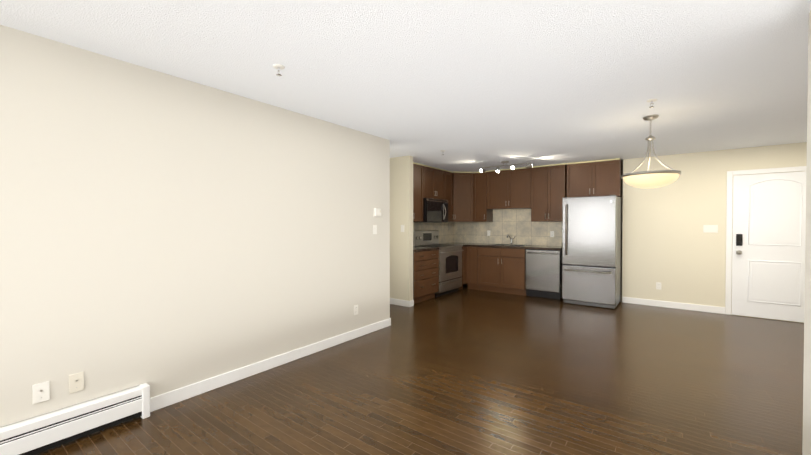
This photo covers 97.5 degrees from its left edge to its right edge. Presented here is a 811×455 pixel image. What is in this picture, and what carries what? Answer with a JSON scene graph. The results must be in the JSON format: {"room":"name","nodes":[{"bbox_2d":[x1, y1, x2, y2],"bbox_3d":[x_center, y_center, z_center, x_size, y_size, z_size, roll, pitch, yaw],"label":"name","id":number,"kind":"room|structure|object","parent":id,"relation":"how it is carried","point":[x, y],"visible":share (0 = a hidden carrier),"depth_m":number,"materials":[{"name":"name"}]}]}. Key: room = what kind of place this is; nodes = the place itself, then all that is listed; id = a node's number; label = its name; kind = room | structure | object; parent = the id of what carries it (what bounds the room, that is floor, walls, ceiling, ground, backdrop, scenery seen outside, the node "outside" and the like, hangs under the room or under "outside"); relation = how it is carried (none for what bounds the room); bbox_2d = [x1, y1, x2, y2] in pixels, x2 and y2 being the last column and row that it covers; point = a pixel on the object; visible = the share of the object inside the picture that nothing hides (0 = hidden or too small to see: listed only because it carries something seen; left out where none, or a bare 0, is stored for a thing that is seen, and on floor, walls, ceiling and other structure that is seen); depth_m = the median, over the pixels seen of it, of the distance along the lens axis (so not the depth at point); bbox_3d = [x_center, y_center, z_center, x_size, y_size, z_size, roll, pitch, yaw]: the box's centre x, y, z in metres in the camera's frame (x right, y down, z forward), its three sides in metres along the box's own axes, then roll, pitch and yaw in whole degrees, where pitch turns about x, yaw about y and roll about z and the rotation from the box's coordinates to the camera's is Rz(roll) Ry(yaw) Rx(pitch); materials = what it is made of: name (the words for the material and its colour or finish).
{"room":"empty living room","nodes":[
{"label":"empty living room","id":0,"kind":"room"},
{"bbox_2d":[0,11,810,454],"bbox_3d":[0.138,0.086,2.752,8.240,2.430,10.020,1,1,37],"label":"wall","id":1,"kind":"structure","parent":0,"point":[160,233],"depth_m":2.72,"materials":[{"name":"beige paint"}]},
{"bbox_2d":[32,381,49,403],"bbox_3d":[-2.136,0.962,2.086,0.010,0.114,0.070,1,1,37],"label":"cable plate","id":2,"kind":"object","parent":1,"relation":"attached to","point":[41,392],"visible":1,"depth_m":2.09,"materials":[{"name":"white plastic"}]},
{"bbox_2d":[0,383,149,454],"bbox_3d":[-2.833,1.212,1.104,0.074,0.219,3.455,1,1,37],"label":"baseboard heater","id":3,"kind":"object","parent":1,"relation":"attached to","point":[39,434],"visible":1,"depth_m":2.16,"materials":[{"name":"white metal"}]},
{"bbox_2d":[69,372,83,393],"bbox_3d":[-2.043,0.958,2.210,0.010,0.114,0.070,1,1,37],"label":"cable plate","id":4,"kind":"object","parent":1,"relation":"attached to","point":[76,382],"visible":1,"depth_m":2.21,"materials":[{"name":"beige plastic"}]},
{"bbox_2d":[150,318,390,411],"bbox_3d":[-2.059,1.258,2.192,0.013,0.100,6.223,1,1,37],"label":"baseboard","id":5,"kind":"structure","parent":1,"relation":"attached to","point":[181,394],"depth_m":3.13,"materials":[{"name":"white wood"}]},
{"bbox_2d":[354,305,357,314],"bbox_3d":[-0.578,0.954,4.165,0.008,0.114,0.070,1,1,37],"label":"outlet","id":6,"kind":"object","parent":1,"relation":"attached to","point":[355,309],"visible":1,"depth_m":4.16,"materials":[{"name":"white plastic"}]},
{"bbox_2d":[373,225,376,233],"bbox_3d":[-0.378,0.014,4.418,0.011,0.114,0.070,1,1,37],"label":"light switch","id":7,"kind":"object","parent":1,"relation":"attached to","point":[374,229],"visible":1,"depth_m":4.41,"materials":[{"name":"white plastic"}]},
{"bbox_2d":[374,208,380,216],"bbox_3d":[-0.347,-0.199,4.440,0.031,0.114,0.124,1,1,37],"label":"thermostat","id":8,"kind":"object","parent":1,"relation":"attached to","point":[377,212],"visible":1,"depth_m":4.42,"materials":[{"name":"white plastic"}]},
{"bbox_2d":[390,298,411,306],"bbox_3d":[-0.798,1.204,6.366,2.183,0.100,0.043,1,1,37],"label":"baseboard","id":9,"kind":"structure","parent":1,"relation":"attached to","point":[399,302],"depth_m":5.79,"materials":[{"name":"white wood"}]},
{"bbox_2d":[413,164,422,221],"bbox_3d":[-0.005,-0.637,6.331,0.360,1.022,0.722,1,1,37],"label":"upper cabinet","id":10,"kind":"object","parent":1,"relation":"attached to","point":[417,193],"visible":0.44,"depth_m":6.41,"materials":[{"name":"brown wood"}]},
{"bbox_2d":[423,166,444,199],"bbox_3d":[0.449,-0.864,6.934,0.360,0.582,0.785,1,1,37],"label":"upper cabinet","id":11,"kind":"object","parent":1,"relation":"attached to","point":[433,183],"visible":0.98,"depth_m":6.81,"materials":[{"name":"brown wood"}]},
{"bbox_2d":[416,198,447,222],"bbox_3d":[0.487,-0.342,6.913,0.453,0.453,0.780,1,1,37],"label":"microwave","id":12,"kind":"object","parent":11,"relation":"attached to","point":[435,210],"visible":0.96,"depth_m":6.73,"materials":[{"name":"black plastic"}]},
{"bbox_2d":[413,222,454,243],"bbox_3d":[0.374,0.096,7.144,0.008,0.465,2.468,1,1,37],"label":"tile backsplash","id":13,"kind":"structure","parent":1,"relation":"attached to","point":[446,229],"depth_m":7.68,"materials":[{"name":"beige tile"}]},
{"bbox_2d":[445,171,452,221],"bbox_3d":[0.777,-0.650,7.375,0.360,1.022,0.301,1,1,37],"label":"upper cabinet","id":14,"kind":"object","parent":1,"relation":"attached to","point":[449,186],"visible":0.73,"depth_m":7.32,"materials":[{"name":"brown wood"}]},
{"bbox_2d":[453,173,472,221],"bbox_3d":[1.171,-0.654,7.667,0.640,1.022,0.655,1,1,37],"label":"upper cabinet","id":15,"kind":"object","parent":1,"relation":"attached to","point":[462,197],"visible":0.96,"depth_m":7.44,"materials":[{"name":"brown wood"}]},
{"bbox_2d":[413,158,619,172],"bbox_3d":[1.717,-1.157,5.938,2.992,0.024,2.170,1,1,37],"label":"strip","id":16,"kind":"object","parent":15,"relation":"on","point":[523,167],"visible":0.74,"depth_m":6.62,"materials":[{"name":"beige"}]},
{"bbox_2d":[473,172,492,221],"bbox_3d":[1.631,-0.652,7.506,0.299,1.022,0.360,1,1,37],"label":"upper cabinet","id":17,"kind":"object","parent":1,"relation":"attached to","point":[482,212],"visible":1,"depth_m":7.40,"materials":[{"name":"brown wood"}]},
{"bbox_2d":[454,209,561,245],"bbox_3d":[2.105,-0.037,7.382,2.430,0.725,0.007,1,1,37],"label":"tile backsplash","id":18,"kind":"structure","parent":1,"relation":"attached to","point":[520,226],"depth_m":7.33,"materials":[{"name":"beige tile"}]},
{"bbox_2d":[487,168,530,209],"bbox_3d":[2.111,-0.777,7.145,0.894,0.762,0.360,1,1,37],"label":"upper cabinet","id":19,"kind":"object","parent":1,"relation":"attached to","point":[508,189],"visible":1,"depth_m":7.01,"materials":[{"name":"brown wood"}]},
{"bbox_2d":[531,165,566,221],"bbox_3d":[2.715,-0.641,6.694,0.606,1.022,0.360,1,1,37],"label":"upper cabinet","id":20,"kind":"object","parent":1,"relation":"attached to","point":[548,188],"visible":0.98,"depth_m":6.57,"materials":[{"name":"brown wood"}]},
{"bbox_2d":[567,160,621,196],"bbox_3d":[3.305,-0.846,6.248,0.822,0.602,0.360,1,1,37],"label":"upper cabinet","id":21,"kind":"object","parent":1,"relation":"attached to","point":[599,178],"visible":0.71,"depth_m":6.11,"materials":[{"name":"brown wood"}]},
{"bbox_2d":[656,282,660,289],"bbox_3d":[4.088,0.928,5.743,0.070,0.114,0.008,1,1,37],"label":"outlet","id":22,"kind":"object","parent":1,"relation":"attached to","point":[658,285],"visible":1,"depth_m":5.74,"materials":[{"name":"white plastic"}]},
{"bbox_2d":[622,297,724,313],"bbox_3d":[4.212,1.213,5.654,1.306,0.100,0.013,1,1,37],"label":"baseboard","id":23,"kind":"structure","parent":1,"relation":"attached to","point":[695,307],"depth_m":5.61,"materials":[{"name":"white wood"}]},
{"bbox_2d":[703,225,717,232],"bbox_3d":[4.591,0.005,5.353,0.171,0.114,0.011,1,1,37],"label":"light switch","id":24,"kind":"object","parent":1,"relation":"attached to","point":[710,228],"visible":1,"depth_m":5.35,"materials":[{"name":"white plastic"}]},
{"bbox_2d":[725,166,805,322],"bbox_3d":[5.114,0.217,4.927,1.000,2.110,0.112,1,1,37],"label":"door","id":25,"kind":"structure","parent":1,"relation":"attached to","point":[765,255],"depth_m":4.99,"materials":[{"name":"white wood"}]},
{"bbox_2d":[0,0,810,172],"bbox_3d":[0.144,-1.159,2.744,8.400,0.060,10.400,1,1,37],"label":"ceiling","id":26,"kind":"structure","parent":0,"point":[473,86],"depth_m":2.43,"materials":[{"name":"white paint"}]},
{"bbox_2d":[273,64,284,75],"bbox_3d":[-0.880,-1.096,2.472,0.080,0.060,0.080,1,1,37],"label":"sprinkler","id":27,"kind":"object","parent":26,"relation":"attached to","point":[279,67],"visible":1,"depth_m":2.46,"materials":[{"name":"white metal"}]},
{"bbox_2d":[480,161,531,172],"bbox_3d":[1.738,-1.078,6.196,0.931,0.192,0.118,1,1,37],"label":"track light","id":28,"kind":"object","parent":26,"relation":"attached to","point":[512,168],"visible":1,"depth_m":6.18,"materials":[{"name":"silver metal"}]},
{"bbox_2d":[621,115,680,187],"bbox_3d":[2.500,-0.777,3.632,0.506,0.728,0.506,1,1,37],"label":"pendant light","id":29,"kind":"object","parent":26,"relation":"hanging from","point":[651,179],"visible":1,"depth_m":3.53,"materials":[{"name":"silver metal"}]},
{"bbox_2d":[646,99,656,107],"bbox_3d":[2.180,-1.105,3.148,0.080,0.060,0.080,1,1,37],"label":"sprinkler","id":30,"kind":"object","parent":26,"relation":"attached to","point":[651,100],"visible":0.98,"depth_m":3.14,"materials":[{"name":"white metal"}]},
{"bbox_2d":[34,284,803,454],"bbox_3d":[0.144,1.330,2.776,8.400,0.060,10.400,1,1,37],"label":"floor","id":31,"kind":"structure","parent":0,"point":[465,370],"depth_m":2.82,"materials":[{"name":"brown wood"}]},
{"bbox_2d":[413,250,438,303],"bbox_3d":[0.135,0.819,6.270,0.661,0.873,0.763,1,1,37],"label":"base cabinet","id":32,"kind":"object","parent":31,"relation":"on","point":[425,275],"visible":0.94,"depth_m":6.07,"materials":[{"name":"brown wood"}]},
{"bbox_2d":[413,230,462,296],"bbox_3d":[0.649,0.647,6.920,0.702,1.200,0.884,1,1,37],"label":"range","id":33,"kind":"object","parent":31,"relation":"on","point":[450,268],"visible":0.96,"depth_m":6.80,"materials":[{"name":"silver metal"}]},
{"bbox_2d":[459,247,466,289],"bbox_3d":[0.943,0.804,7.375,0.628,0.873,0.184,1,1,37],"label":"cabinet filler","id":34,"kind":"object","parent":31,"relation":"on","point":[464,265],"visible":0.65,"depth_m":7.18,"materials":[{"name":"brown wood"}]},
{"bbox_2d":[466,247,479,289],"bbox_3d":[1.276,0.801,7.613,0.876,0.873,0.628,1,1,37],"label":"base cabinet","id":35,"kind":"object","parent":31,"relation":"on","point":[472,267],"visible":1,"depth_m":7.18,"materials":[{"name":"brown wood"}]},
{"bbox_2d":[478,247,526,295],"bbox_3d":[1.994,0.809,7.054,0.936,0.873,0.661,1,1,37],"label":"base cabinet","id":36,"kind":"object","parent":31,"relation":"on","point":[501,270],"visible":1,"depth_m":6.80,"materials":[{"name":"brown wood"}]},
{"bbox_2d":[413,235,561,251],"bbox_3d":[1.352,0.321,6.408,2.440,0.383,2.457,1,1,37],"label":"countertop","id":37,"kind":"structure","parent":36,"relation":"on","point":[510,245],"depth_m":6.68,"materials":[{"name":"stone"}]},
{"bbox_2d":[526,249,561,299],"bbox_3d":[2.611,0.816,6.584,0.600,0.871,0.656,1,1,37],"label":"dishwasher","id":38,"kind":"object","parent":31,"relation":"on","point":[543,273],"visible":0.9,"depth_m":6.35,"materials":[{"name":"silver metal"}]},
{"bbox_2d":[562,195,620,308],"bbox_3d":[3.119,0.366,5.968,0.785,1.787,0.763,1,1,37],"label":"refrigerator","id":39,"kind":"object","parent":31,"relation":"on","point":[591,250],"visible":1,"depth_m":5.71,"materials":[{"name":"silver metal"}]}
]}

